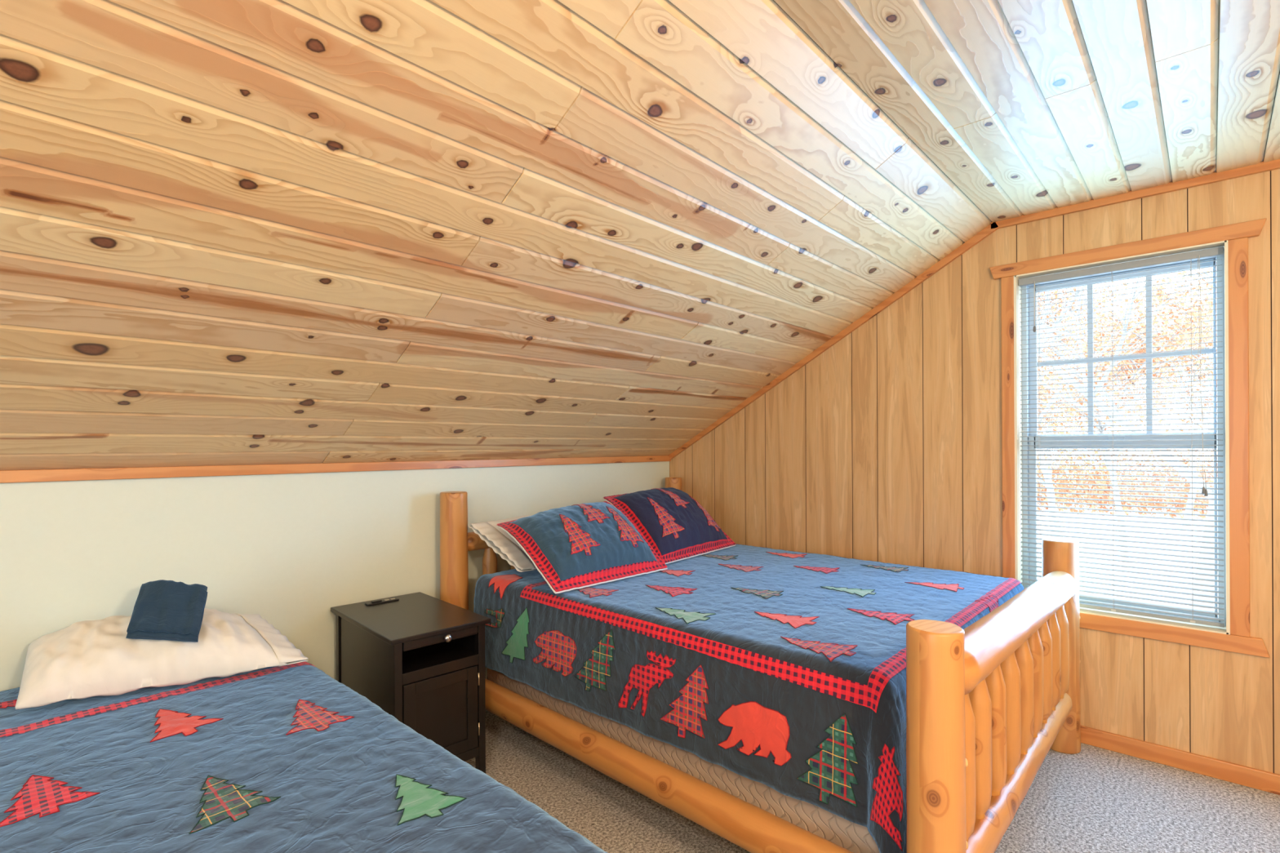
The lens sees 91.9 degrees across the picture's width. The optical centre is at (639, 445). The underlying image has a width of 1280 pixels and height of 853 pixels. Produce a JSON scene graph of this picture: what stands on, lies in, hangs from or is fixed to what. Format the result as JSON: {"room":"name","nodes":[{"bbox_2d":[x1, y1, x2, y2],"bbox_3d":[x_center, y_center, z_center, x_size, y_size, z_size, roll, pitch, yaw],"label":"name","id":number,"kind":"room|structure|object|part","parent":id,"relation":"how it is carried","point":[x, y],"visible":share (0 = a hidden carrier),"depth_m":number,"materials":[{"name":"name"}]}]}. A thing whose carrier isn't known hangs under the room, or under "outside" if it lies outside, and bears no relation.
{"room":"attic bedroom","nodes":[
{"label":"attic bedroom","id":0,"kind":"room"},
{"bbox_2d":[0,461,669,691],"bbox_3d":[-1.793,0.698,2.192,0.100,1.263,5.789,0,0,43],"label":"wall","id":1,"kind":"structure","parent":0,"point":[286,549],"depth_m":2.44,"materials":[{"name":"beige paint"}]},
{"bbox_2d":[0,455,671,483],"bbox_3d":[-1.754,0.095,2.153,0.018,0.039,5.789,0,0,43],"label":"trim","id":2,"kind":"structure","parent":1,"relation":"attached to","point":[107,473],"depth_m":2.46,"materials":[{"name":"orange wood"}]},
{"bbox_2d":[0,0,1279,470],"bbox_3d":[0.339,-0.497,0.222,5.721,1.129,5.788,0,0,43],"label":"ceiling","id":3,"kind":"structure","parent":0,"point":[227,227],"depth_m":1.72,"materials":[{"name":"brown wood"}]},
{"bbox_2d":[465,710,1279,852],"bbox_3d":[0.346,1.299,0.236,5.731,0.001,5.809,0,0,43],"label":"floor","id":4,"kind":"structure","parent":0,"point":[1094,799],"depth_m":2.21,"materials":[{"name":"carpet"}]},
{"bbox_2d":[330,591,490,773],"bbox_3d":[-0.941,0.988,2.522,0.394,0.636,0.650,0,0,-44],"label":"nightstand","id":5,"kind":"object","parent":4,"relation":"on","point":[419,657],"visible":0.88,"depth_m":2.37,"materials":[{"name":"brown wood"}]},
{"bbox_3d":[-1.264,1.004,2.617,0.029,0.606,0.030,0,0,-44],"label":"leg","id":6,"kind":"part","parent":5,"relation":"part of","materials":[{"name":"brown wood"}]},
{"bbox_3d":[-1.067,0.958,2.411,0.012,0.516,0.540,0,0,-44],"label":"panel","id":7,"kind":"part","parent":5,"relation":"part of","materials":[{"name":"brown wood"}]},
{"bbox_2d":[371,600,382,603],"bbox_3d":[-1.141,0.673,2.682,0.040,0.006,0.015,0,0,-44],"label":"socket","id":8,"kind":"object","parent":5,"relation":"attached to","point":[377,601],"depth_m":2.67,"materials":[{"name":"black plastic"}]},
{"bbox_3d":[-0.867,1.002,2.208,0.029,0.606,0.030,0,0,-44],"label":"leg","id":9,"kind":"part","parent":5,"relation":"part of","materials":[{"name":"brown wood"}]},
{"bbox_2d":[402,640,475,672],"bbox_3d":[-0.947,0.828,2.528,0.330,0.012,0.576,0,0,-44],"label":"shelf","id":10,"kind":"object","parent":5,"relation":"attached to","point":[442,657],"depth_m":2.40,"materials":[{"name":"brown wood"}]},
{"bbox_3d":[-0.745,0.835,2.320,0.302,0.040,0.017,0,0,-44],"label":"rail","id":11,"kind":"part","parent":5,"relation":"part of","materials":[{"name":"brown wood"}]},
{"bbox_3d":[-0.825,0.718,2.402,0.296,0.034,0.253,0,0,-44],"label":"drawer","id":12,"kind":"part","parent":5,"relation":"part of","materials":[{"name":"brown wood"}]},
{"bbox_3d":[-0.743,1.016,2.317,0.294,0.316,0.018,0,0,-44],"label":"door","id":13,"kind":"part","parent":5,"relation":"part of","materials":[{"name":"brown wood"}]},
{"bbox_3d":[-0.718,0.716,2.308,0.029,0.029,0.030,0,0,-44],"label":"knob","id":14,"kind":"part","parent":5,"relation":"part of","materials":[{"name":"silver metal"}]},
{"bbox_3d":[-0.826,0.957,2.645,0.012,0.516,0.540,0,0,-44],"label":"panel","id":15,"kind":"part","parent":5,"relation":"part of","materials":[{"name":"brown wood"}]},
{"bbox_3d":[-0.743,1.194,2.320,0.302,0.036,0.017,0,0,-44],"label":"rail","id":16,"kind":"part","parent":5,"relation":"part of","materials":[{"name":"brown wood"}]},
{"bbox_3d":[-0.629,1.001,2.439,0.029,0.606,0.030,0,0,-44],"label":"leg","id":17,"kind":"part","parent":5,"relation":"part of","materials":[{"name":"brown wood"}]},
{"bbox_2d":[440,476,1080,852],"bbox_3d":[0.452,0.754,2.769,2.329,1.090,1.848,0,0,43],"label":"bed","id":18,"kind":"object","parent":4,"relation":"on","point":[988,700],"visible":0.62,"depth_m":1.78,"materials":[{"name":"brown wood"}]},
{"bbox_3d":[-0.329,0.468,3.541,0.092,0.092,1.560,0,0,43],"label":"head rail","id":19,"kind":"part","parent":18,"relation":"part of","materials":[{"name":"brown wood"}]},
{"bbox_3d":[-0.117,1.080,2.162,2.130,0.113,0.114,0,-24,44],"label":"rail","id":20,"kind":"part","parent":18,"relation":"part of","materials":[{"name":"brown wood"}]},
{"bbox_2d":[487,668,879,852],"bbox_3d":[0.485,0.973,2.742,1.840,0.258,1.516,0,0,43],"label":"box spring","id":21,"kind":"object","parent":18,"relation":"in","point":[852,837],"visible":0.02,"depth_m":1.93,"materials":[{"name":"beige fabric"}]},
{"bbox_3d":[1.245,1.034,2.022,0.103,0.103,1.586,0,-2,42],"label":"rail","id":22,"kind":"part","parent":18,"relation":"part of","materials":[{"name":"brown wood"}]},
{"bbox_3d":[1.245,0.554,2.022,1.600,0.119,0.118,3,-35,-48],"label":"rail","id":23,"kind":"part","parent":18,"relation":"part of","materials":[{"name":"brown wood"}]},
{"bbox_2d":[669,168,1279,774],"bbox_3d":[2.303,0.118,2.351,5.708,2.345,0.001,0,0,43],"label":"wall","id":24,"kind":"structure","parent":0,"point":[1231,693],"depth_m":3.01,"materials":[{"name":"brown wood"}]},
{"bbox_2d":[668,222,998,459],"bbox_3d":[0.942,-0.481,3.592,2.031,1.144,0.020,0,0,43],"label":"trim","id":25,"kind":"structure","parent":24,"relation":"attached to","point":[987,231],"depth_m":3.38,"materials":[{"name":"orange wood"}]},
{"bbox_2d":[1000,275,1015,578],"bbox_3d":[1.715,-0.030,2.880,0.054,1.510,0.022,0,0,43],"label":"trim","id":26,"kind":"structure","parent":24,"relation":"attached to","point":[1007,282],"depth_m":2.87,"materials":[{"name":"orange wood"}]},
{"bbox_2d":[1013,240,1230,635],"bbox_3d":[2.048,-0.031,2.674,0.717,1.518,0.170,0,0,43],"label":"window","id":27,"kind":"structure","parent":24,"relation":"in","point":[1018,326],"depth_m":2.65,"materials":[{"name":"beige"}]},
{"bbox_2d":[1018,246,1224,627],"bbox_3d":[2.018,-0.033,2.642,0.693,1.482,0.045,0,0,43],"label":"blind","id":28,"kind":"object","parent":27,"relation":"attached to","point":[1216,251],"visible":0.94,"depth_m":2.61,"materials":[{"name":"grey plastic"}]},
{"bbox_3d":[2.021,-0.759,2.649,0.693,0.030,0.028,0,0,43],"label":"head rail","id":29,"kind":"part","parent":28,"relation":"part of","materials":[{"name":"grey"}]},
{"bbox_3d":[2.027,0.701,2.648,0.688,0.014,0.024,0,0,43],"label":"rail","id":30,"kind":"part","parent":28,"relation":"part of","materials":[{"name":"grey"}]},
{"bbox_3d":[2.205,-0.292,2.453,0.054,0.925,0.003,0,0,44],"label":"pull cord","id":31,"kind":"part","parent":28,"relation":"part of","materials":[{"name":"white fabric"}]},
{"bbox_3d":[2.092,-0.383,2.724,0.650,0.748,0.024,0,0,43],"label":"sash","id":32,"kind":"part","parent":27,"relation":"part of","materials":[{"name":"white plastic"}]},
{"bbox_3d":[2.077,0.323,2.703,0.650,0.745,0.024,0,0,43],"label":"sash","id":33,"kind":"part","parent":27,"relation":"part of","materials":[{"name":"white plastic"}]},
{"bbox_2d":[989,217,1266,279],"bbox_3d":[1.994,-0.816,2.618,0.921,0.059,0.024,0,0,43],"label":"trim","id":34,"kind":"structure","parent":24,"relation":"attached to","point":[1251,228],"depth_m":2.56,"materials":[{"name":"orange wood"}]},
{"bbox_2d":[990,159,1279,228],"bbox_3d":[2.289,-1.043,2.349,1.710,0.036,0.020,0,0,43],"label":"trim","id":35,"kind":"structure","parent":24,"relation":"attached to","point":[1262,166],"depth_m":2.54,"materials":[{"name":"orange wood"}]},
{"bbox_2d":[1079,613,1270,657],"bbox_3d":[2.002,0.756,2.617,0.926,0.065,0.024,0,0,43],"label":"trim","id":36,"kind":"structure","parent":24,"relation":"attached to","point":[1252,646],"depth_m":2.47,"materials":[{"name":"orange wood"}]},
{"bbox_2d":[1080,725,1279,795],"bbox_3d":[2.304,1.254,2.346,5.711,0.072,0.016,0,0,43],"label":"baseboard","id":37,"kind":"structure","parent":24,"relation":"attached to","point":[1256,779],"depth_m":2.46,"materials":[{"name":"orange wood"}]},
{"bbox_2d":[1227,237,1250,637],"bbox_3d":[2.280,-0.033,2.359,0.057,1.510,0.022,0,0,43],"label":"trim","id":38,"kind":"structure","parent":24,"relation":"attached to","point":[1237,249],"depth_m":2.35,"materials":[{"name":"orange wood"}]},
{"label":"outside","id":39,"kind":"structure","parent":0,"visible":0},
{"bbox_2d":[1037,480,1217,610],"bbox_3d":[31.970,4.067,34.665,120.000,0.400,85.711,0,0,43],"label":"ground","id":40,"kind":"structure","parent":39,"point":[1172,521],"depth_m":23.93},
{"bbox_2d":[1036,274,1165,537],"bbox_3d":[8.404,-0.717,13.654,7.235,9.387,5.441,0,0,-44],"label":"tree","id":41,"kind":"object","parent":40,"relation":"on","point":[1068,328],"visible":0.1,"depth_m":14.29,"materials":[{"name":"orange plant"}]},
{"bbox_2d":[1037,284,1212,537],"bbox_3d":[17.166,-2.333,25.406,9.290,12.580,11.448,0,0,43],"label":"tree","id":42,"kind":"object","parent":40,"relation":"on","point":[1063,291],"visible":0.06,"depth_m":25.83,"materials":[{"name":"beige plant"}]},
{"bbox_2d":[1036,403,1213,522],"bbox_3d":[31.905,0.529,41.996,24.198,6.916,19.204,0,0,43],"label":"brush","id":43,"kind":"object","parent":40,"relation":"on","point":[1074,467],"visible":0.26,"depth_m":37.14,"materials":[{"name":"brown plant"}]},
{"bbox_2d":[1037,271,1217,570],"bbox_3d":[15.735,-1.065,20.428,6.445,10.021,9.248,0,0,43],"label":"tree","id":44,"kind":"object","parent":40,"relation":"on","point":[1139,330],"visible":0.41,"depth_m":18.99,"materials":[{"name":"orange plant"}]},
{"bbox_2d":[1037,266,1217,610],"bbox_3d":[7.008,-0.997,6.186,5.579,9.948,7.632,0,0,-32],"label":"tree","id":45,"kind":"object","parent":40,"relation":"on","point":[1082,287],"visible":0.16,"depth_m":6.96,"materials":[{"name":"beige plant"}]},
{"bbox_2d":[1064,266,1217,528],"bbox_3d":[26.713,-3.034,29.588,10.844,13.908,8.570,0,0,-2],"label":"tree","id":46,"kind":"object","parent":40,"relation":"on","point":[1166,296],"visible":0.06,"depth_m":28.53,"materials":[{"name":"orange plant"}]},
{"bbox_3d":[0.468,0.717,2.747,1.810,0.252,1.490,0,0,43],"label":"mattress","id":47,"kind":"object","parent":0,"visible":0},
{"bbox_2d":[473,543,1023,852],"bbox_3d":[0.479,0.844,2.714,1.914,0.536,1.652,0,0,43],"label":"quilt","id":48,"kind":"object","parent":47,"relation":"on","point":[784,671],"visible":0.8,"depth_m":2.04,"materials":[{"name":"blue fabric"}]},
{"bbox_2d":[468,515,536,572],"bbox_3d":[-0.420,0.447,3.010,0.382,0.208,0.710,0,0,43],"label":"pillow","id":49,"kind":"object","parent":48,"relation":"on","point":[502,544],"visible":0.1,"depth_m":2.79,"materials":[{"name":"beige fabric"}]},
{"bbox_2d":[497,501,667,594],"bbox_3d":[-0.254,0.424,2.821,0.510,0.301,0.729,0,0,43],"label":"pillow sham","id":50,"kind":"object","parent":48,"relation":"on","point":[582,545],"visible":1,"depth_m":2.66,"materials":[{"name":"blue fabric"}]},
{"bbox_2d":[603,487,736,564],"bbox_3d":[0.140,0.405,3.364,0.450,0.335,0.752,0,0,38],"label":"pillow sham","id":51,"kind":"object","parent":48,"relation":"on","point":[673,523],"visible":0.98,"depth_m":3.22,"materials":[{"name":"fabric"}]},
{"bbox_3d":[-1.216,0.866,1.199,1.980,0.219,1.490,0,0,43],"label":"mattress","id":52,"kind":"object","parent":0,"visible":0},
{"bbox_2d":[0,661,607,852],"bbox_3d":[-1.209,1.001,1.171,2.081,0.521,1.621,0,0,43],"label":"quilt","id":53,"kind":"object","parent":52,"relation":"on","point":[290,758],"visible":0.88,"depth_m":1.37,"materials":[{"name":"blue fabric"}]},
{"bbox_2d":[15,608,308,709],"bbox_3d":[-1.501,0.634,1.990,0.698,0.201,0.412,0,0,-39],"label":"pillow","id":54,"kind":"object","parent":53,"relation":"on","point":[86,659],"visible":0.88,"depth_m":1.86,"materials":[{"name":"beige fabric"}]},
{"bbox_2d":[125,579,207,642],"bbox_3d":[-1.462,0.514,1.922,0.182,0.179,0.184,0,0,-24],"label":"folded towel","id":55,"kind":"object","parent":54,"relation":"on","point":[163,610],"visible":1,"depth_m":1.90,"materials":[{"name":"blue fabric"}]}
]}

